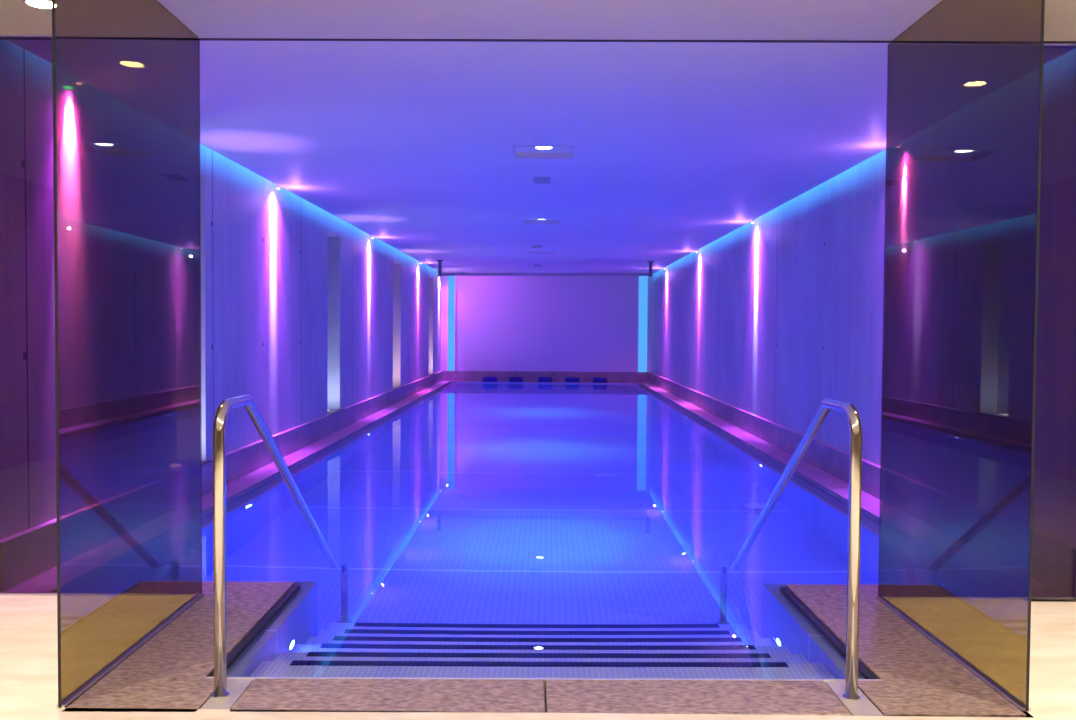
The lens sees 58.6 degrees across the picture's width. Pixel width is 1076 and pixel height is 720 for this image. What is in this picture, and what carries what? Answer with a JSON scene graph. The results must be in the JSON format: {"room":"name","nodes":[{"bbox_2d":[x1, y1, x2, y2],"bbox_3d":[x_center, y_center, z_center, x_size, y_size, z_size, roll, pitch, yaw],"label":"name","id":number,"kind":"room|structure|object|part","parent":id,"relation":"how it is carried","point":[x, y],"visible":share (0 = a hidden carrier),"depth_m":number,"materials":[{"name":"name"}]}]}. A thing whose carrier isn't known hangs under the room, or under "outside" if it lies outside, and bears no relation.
{"room":"spa","nodes":[
{"label":"spa","id":0,"kind":"room"},
{"bbox_2d":[200,144,440,460],"bbox_3d":[-2.573,-0.545,14.045,0.220,2.884,19.141,0,2,1],"label":"wall","id":1,"kind":"structure","parent":0,"point":[306,314],"depth_m":9.92,"materials":[{"name":"paint"}]},
{"bbox_2d":[202,460,211,464],"bbox_3d":[-2.519,0.778,6.987,0.060,0.008,0.670,0,2,1],"label":"trim","id":2,"kind":"structure","parent":1,"relation":"attached to","point":[203,461],"depth_m":7.24,"materials":[{"name":"black metal"}]},
{"bbox_2d":[202,371,441,495],"bbox_3d":[-2.450,0.692,13.982,0.045,0.255,18.941,0,2,1],"label":"ledge","id":3,"kind":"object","parent":1,"relation":"attached to","point":[243,461],"depth_m":10.12,"materials":[{"name":"stone"}]},
{"bbox_2d":[328,409,343,413],"bbox_3d":[-2.473,0.631,11.720,0.060,0.008,0.680,0,2,1],"label":"trim","id":4,"kind":"structure","parent":1,"relation":"attached to","point":[338,410],"depth_m":11.70,"materials":[{"name":"black metal"}]},
{"bbox_2d":[202,381,449,512],"bbox_3d":[-2.343,0.807,13.985,0.260,0.012,18.941,0,2,1],"label":"pool deck","id":5,"kind":"object","parent":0,"point":[242,484],"visible":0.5,"depth_m":9.72,"materials":[{"name":"stone"}]},
{"bbox_2d":[79,382,992,712],"bbox_3d":[0.071,1.488,13.272,4.690,1.300,19.721,0,2,1],"label":"wall","id":6,"kind":"structure","parent":0,"point":[449,382],"depth_m":9.97,"materials":[{"name":"metal"}]},
{"bbox_2d":[62,582,293,711],"bbox_3d":[-1.495,1.137,3.924,0.687,0.035,1.644,0,2,-4],"label":"coping slab","id":7,"kind":"object","parent":6,"relation":"on","point":[169,671],"visible":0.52,"depth_m":3.63,"materials":[{"name":"brown stone"}]},
{"bbox_2d":[200,680,252,708],"bbox_3d":[-1.065,1.159,3.275,0.102,0.026,0.303,0,2,1],"label":"plate","id":8,"kind":"object","parent":7,"relation":"attached to","point":[236,688],"visible":0.58,"depth_m":3.26,"materials":[{"name":"grey stone"}]},
{"bbox_2d":[202,581,294,583],"bbox_3d":[-1.539,1.124,4.732,0.675,0.060,0.011,0,2,0],"label":"strip","id":9,"kind":"object","parent":6,"relation":"attached to","point":[202,581],"visible":0.14,"depth_m":4.74,"materials":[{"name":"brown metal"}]},
{"bbox_2d":[209,584,299,676],"bbox_3d":[-1.182,1.135,4.084,0.030,0.018,1.285,0,2,0],"label":"trim","id":10,"kind":"structure","parent":6,"relation":"attached to","point":[231,658],"depth_m":4.05,"materials":[{"name":"black metal"}]},
{"bbox_2d":[202,383,878,688],"bbox_3d":[0.075,0.869,13.255,4.610,0.001,19.716,0,2,1],"label":"pool water","id":11,"kind":"object","parent":6,"relation":"in","point":[470,530],"visible":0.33,"depth_m":5.68,"materials":[{"name":"blue liquid"}]},
{"bbox_2d":[205,677,882,695],"bbox_3d":[0.023,1.174,3.443,2.430,0.060,0.014,0,2,0],"label":"strip","id":12,"kind":"object","parent":6,"relation":"attached to","point":[228,678],"visible":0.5,"depth_m":3.44,"materials":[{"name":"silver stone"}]},
{"bbox_2d":[780,587,877,678],"bbox_3d":[1.218,1.150,4.102,0.030,0.018,1.285,0,2,0],"label":"trim","id":13,"kind":"structure","parent":6,"relation":"attached to","point":[863,670],"depth_m":4.07,"materials":[{"name":"black metal"}]},
{"bbox_2d":[786,584,877,584],"bbox_3d":[1.566,1.143,4.755,0.675,0.060,0.011,0,2,0],"label":"strip","id":14,"kind":"object","parent":6,"relation":"attached to","point":[786,584],"visible":0.14,"depth_m":4.75,"materials":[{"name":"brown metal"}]},
{"bbox_2d":[786,585,1025,716],"bbox_3d":[1.518,1.155,3.946,0.762,0.035,1.618,0,2,1],"label":"coping slab","id":15,"kind":"object","parent":6,"relation":"on","point":[919,678],"visible":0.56,"depth_m":3.59,"materials":[{"name":"brown stone"}]},
{"bbox_2d":[0,0,1075,40],"bbox_3d":[0.013,-1.346,0.382,9.200,0.001,8.047,0,2,1],"label":"ceiling","id":16,"kind":"structure","parent":0,"point":[840,20],"depth_m":4.11,"materials":[{"name":"paint"}]},
{"bbox_2d":[21,0,51,9],"bbox_3d":[-2.043,-1.468,3.946,0.150,0.006,0.150,0,2,1],"label":"recessed light","id":17,"kind":"object","parent":16,"relation":"in","point":[38,4],"visible":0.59,"depth_m":3.95,"materials":[{"name":"white"}]},
{"bbox_2d":[199,38,1075,43],"bbox_3d":[0.052,-1.570,4.411,9.200,0.204,0.022,0,2,1],"label":"trim","id":18,"kind":"structure","parent":16,"relation":"attached to","point":[201,39],"depth_m":4.41,"materials":[{"name":"black metal"}]},
{"bbox_2d":[0,595,1075,719],"bbox_3d":[-0.004,1.236,0.483,9.200,0.001,8.089,0,2,1],"label":"floor","id":19,"kind":"structure","parent":0,"point":[28,623],"depth_m":3.32,"materials":[{"name":"stone"}]},
{"bbox_2d":[0,37,202,594],"bbox_3d":[-2.189,-0.191,4.439,1.254,2.578,0.022,0,2,0],"label":"wall","id":20,"kind":"structure","parent":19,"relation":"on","point":[28,525],"depth_m":4.43,"materials":[{"name":"brown glass"}]},
{"bbox_2d":[52,0,202,708],"bbox_3d":[-1.563,-0.168,3.766,0.026,2.582,1.330,0,2,0],"label":"glass screen","id":21,"kind":"object","parent":19,"relation":"on","point":[125,80],"visible":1,"depth_m":3.60,"materials":[{"name":"brown glass"}]},
{"bbox_2d":[229,679,544,712],"bbox_3d":[-0.495,1.163,3.281,1.041,0.035,0.323,0,2,1],"label":"coping slab","id":22,"kind":"object","parent":19,"relation":"on","point":[353,695],"visible":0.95,"depth_m":3.27,"materials":[{"name":"brown stone"}]},
{"bbox_2d":[545,680,851,715],"bbox_3d":[0.528,1.169,3.289,1.005,0.035,0.322,0,2,1],"label":"coping slab","id":23,"kind":"object","parent":19,"relation":"on","point":[735,697],"visible":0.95,"depth_m":3.28,"materials":[{"name":"brown stone"}]},
{"bbox_2d":[825,682,882,715],"bbox_3d":[1.081,1.172,3.291,0.103,0.026,0.303,0,2,1],"label":"plate","id":24,"kind":"object","parent":23,"relation":"attached to","point":[864,706],"visible":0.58,"depth_m":3.24,"materials":[{"name":"grey metal"}]},
{"bbox_2d":[878,0,1044,711],"bbox_3d":[1.619,-0.148,3.776,0.026,2.582,1.359,0,2,0],"label":"glass screen","id":25,"kind":"object","parent":19,"relation":"on","point":[965,88],"visible":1,"depth_m":3.63,"materials":[{"name":"tinted glass"},{"name":"brushed steel"}]},
{"bbox_2d":[877,44,1075,599],"bbox_3d":[2.125,-0.165,4.471,1.036,2.578,0.022,0,2,0],"label":"glass screen","id":26,"kind":"object","parent":19,"relation":"on","point":[1054,503],"visible":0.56,"depth_m":4.47,"materials":[{"name":"tinted glass"},{"name":"brushed steel"}]},
{"bbox_2d":[450,381,639,382],"bbox_3d":[0.172,0.534,23.267,4.590,0.012,0.320,0,2,1],"label":"pool deck","id":27,"kind":"object","parent":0,"point":[450,381],"visible":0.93,"depth_m":23.17,"materials":[{"name":"stone"}]},
{"bbox_2d":[482,377,497,381],"bbox_3d":[-1.155,0.464,23.148,0.400,0.122,0.180,0,2,1],"label":"cushion","id":28,"kind":"object","parent":27,"relation":"on","point":[485,379],"visible":1,"depth_m":23.06,"materials":[{"name":"blue fabric"}]},
{"bbox_2d":[508,377,523,381],"bbox_3d":[-0.529,0.468,23.142,0.400,0.122,0.180,0,2,1],"label":"cushion","id":29,"kind":"object","parent":27,"relation":"on","point":[511,379],"visible":1,"depth_m":23.05,"materials":[{"name":"blue fabric"}]},
{"bbox_2d":[537,377,552,381],"bbox_3d":[0.168,0.473,23.135,0.400,0.122,0.180,0,2,1],"label":"cushion","id":30,"kind":"object","parent":27,"relation":"on","point":[540,379],"visible":1,"depth_m":23.05,"materials":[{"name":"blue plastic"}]},
{"bbox_2d":[564,377,579,381],"bbox_3d":[0.830,0.477,23.129,0.400,0.122,0.180,0,2,1],"label":"cushion","id":31,"kind":"object","parent":27,"relation":"on","point":[568,379],"visible":1,"depth_m":23.04,"materials":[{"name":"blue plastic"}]},
{"bbox_2d":[593,377,607,382],"bbox_3d":[1.492,0.482,23.123,0.400,0.122,0.180,0,2,1],"label":"cushion","id":32,"kind":"object","parent":27,"relation":"on","point":[595,379],"visible":1,"depth_m":23.04,"materials":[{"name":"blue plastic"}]},
{"bbox_2d":[441,276,651,372],"bbox_3d":[0.198,-0.818,23.385,5.140,2.884,0.001,0,2,1],"label":"wall","id":33,"kind":"structure","parent":0,"point":[504,323],"depth_m":23.38,"materials":[{"name":"white paint"}]},
{"bbox_2d":[448,276,455,370],"bbox_3d":[-2.101,-0.905,23.382,0.182,2.339,0.045,0,2,1],"label":"led strip","id":34,"kind":"object","parent":33,"relation":"attached to","point":[451,279],"visible":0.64,"depth_m":23.37,"materials":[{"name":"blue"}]},
{"bbox_3d":[-2.022,-0.905,23.381,0.024,2.339,0.045,0,2,1],"label":"frame","id":35,"kind":"part","parent":34,"relation":"part of","materials":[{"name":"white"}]},
{"bbox_2d":[442,371,648,381],"bbox_3d":[0.190,0.411,23.403,5.050,0.265,0.040,0,2,1],"label":"baseboard","id":36,"kind":"structure","parent":33,"relation":"attached to","point":[557,376],"depth_m":23.38,"materials":[{"name":"stone"}]},
{"bbox_2d":[637,276,647,371],"bbox_3d":[2.537,-0.874,23.338,0.242,2.339,0.045,0,2,1],"label":"led strip","id":37,"kind":"object","parent":33,"relation":"attached to","point":[642,294],"visible":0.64,"depth_m":23.33,"materials":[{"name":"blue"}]},
{"bbox_3d":[2.428,-0.875,23.339,0.024,2.339,0.045,0,2,1],"label":"frame","id":38,"kind":"part","parent":37,"relation":"part of","materials":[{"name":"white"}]},
{"bbox_2d":[200,41,1075,273],"bbox_3d":[0.114,-1.866,13.878,5.180,0.200,18.941,0,2,1],"label":"ceiling","id":39,"kind":"structure","parent":0,"point":[681,146],"depth_m":6.58,"materials":[{"name":"paint"}]},
{"bbox_2d":[532,245,541,247],"bbox_3d":[-0.013,-1.804,15.252,0.160,0.010,0.400,0,2,1],"label":"ceiling vent","id":40,"kind":"object","parent":39,"relation":"in","point":[533,246],"visible":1,"depth_m":15.23,"materials":[{"name":"grey metal"}]},
{"bbox_2d":[522,219,560,223],"bbox_3d":[0.043,-1.715,11.728,0.468,0.044,0.478,0,2,1],"label":"ceiling lamp","id":41,"kind":"object","parent":39,"relation":"attached to","point":[522,219],"visible":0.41,"depth_m":11.95,"materials":[{"name":"white metal"}]},
{"bbox_2d":[533,177,550,183],"bbox_3d":[0.037,-1.595,8.525,0.150,0.010,0.340,0,2,1],"label":"ceiling vent","id":42,"kind":"object","parent":39,"relation":"in","point":[537,180],"visible":1,"depth_m":8.51,"materials":[{"name":"grey metal"}]},
{"bbox_2d":[528,251,555,253],"bbox_3d":[0.068,-1.861,16.425,0.468,0.044,0.478,0,2,1],"label":"ceiling lamp","id":43,"kind":"object","parent":39,"relation":"attached to","point":[528,251],"visible":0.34,"depth_m":16.65,"materials":[{"name":"white metal"}]},
{"bbox_2d":[511,146,575,158],"bbox_3d":[0.044,-1.574,7.189,0.468,0.044,0.498,0,2,1],"label":"ceiling lamp","id":44,"kind":"object","parent":39,"relation":"attached to","point":[533,147],"visible":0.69,"depth_m":7.12,"materials":[{"name":"white metal"}]},
{"bbox_2d":[437,260,653,276],"bbox_3d":[0.137,-1.753,18.454,4.170,0.309,0.120,0,2,1],"label":"bar","id":45,"kind":"object","parent":39,"relation":"hanging from","point":[440,273],"visible":1,"depth_m":18.43,"materials":[{"name":"grey metal"}]},
{"bbox_3d":[-1.888,-1.767,18.473,0.060,0.309,0.060,0,2,1],"label":"post","id":46,"kind":"part","parent":45,"relation":"part of","materials":[{"name":"grey metal"}]},
{"bbox_3d":[2.162,-1.750,18.434,0.060,0.289,0.060,0,2,1],"label":"post","id":47,"kind":"part","parent":45,"relation":"part of","materials":[{"name":"grey metal"}]},
{"bbox_2d":[651,150,885,465],"bbox_3d":[2.676,-0.510,13.995,0.001,2.884,19.141,0,2,1],"label":"wall","id":48,"kind":"structure","parent":0,"point":[779,315],"depth_m":9.95,"materials":[{"name":"paint"}]},
{"bbox_2d":[649,373,879,498],"bbox_3d":[2.645,0.727,13.934,0.045,0.255,18.941,0,2,1],"label":"ledge","id":49,"kind":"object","parent":48,"relation":"attached to","point":[834,461],"depth_m":10.27,"materials":[{"name":"stone"}]},
{"bbox_2d":[640,382,1075,601],"bbox_3d":[2.522,0.839,13.938,0.290,0.012,18.941,0,2,1],"label":"pool deck","id":50,"kind":"object","parent":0,"point":[870,504],"visible":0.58,"depth_m":9.62,"materials":[{"name":"stone"}]},
{"label":"floor","id":51,"kind":"structure","parent":0,"visible":0},
{"bbox_2d":[211,394,337,698],"bbox_3d":[-1.085,1.255,4.373,0.090,2.306,2.249,0,2,-1],"label":"handrail","id":52,"kind":"object","parent":51,"relation":"on","point":[219,429],"visible":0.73,"depth_m":3.25,"materials":[{"name":"silver metal"}]},
{"bbox_2d":[731,398,861,700],"bbox_3d":[1.074,1.268,4.389,0.090,2.306,2.249,0,2,-1],"label":"handrail","id":53,"kind":"object","parent":51,"relation":"on","point":[855,430],"visible":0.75,"depth_m":3.27,"materials":[{"name":"silver metal"}]}
]}

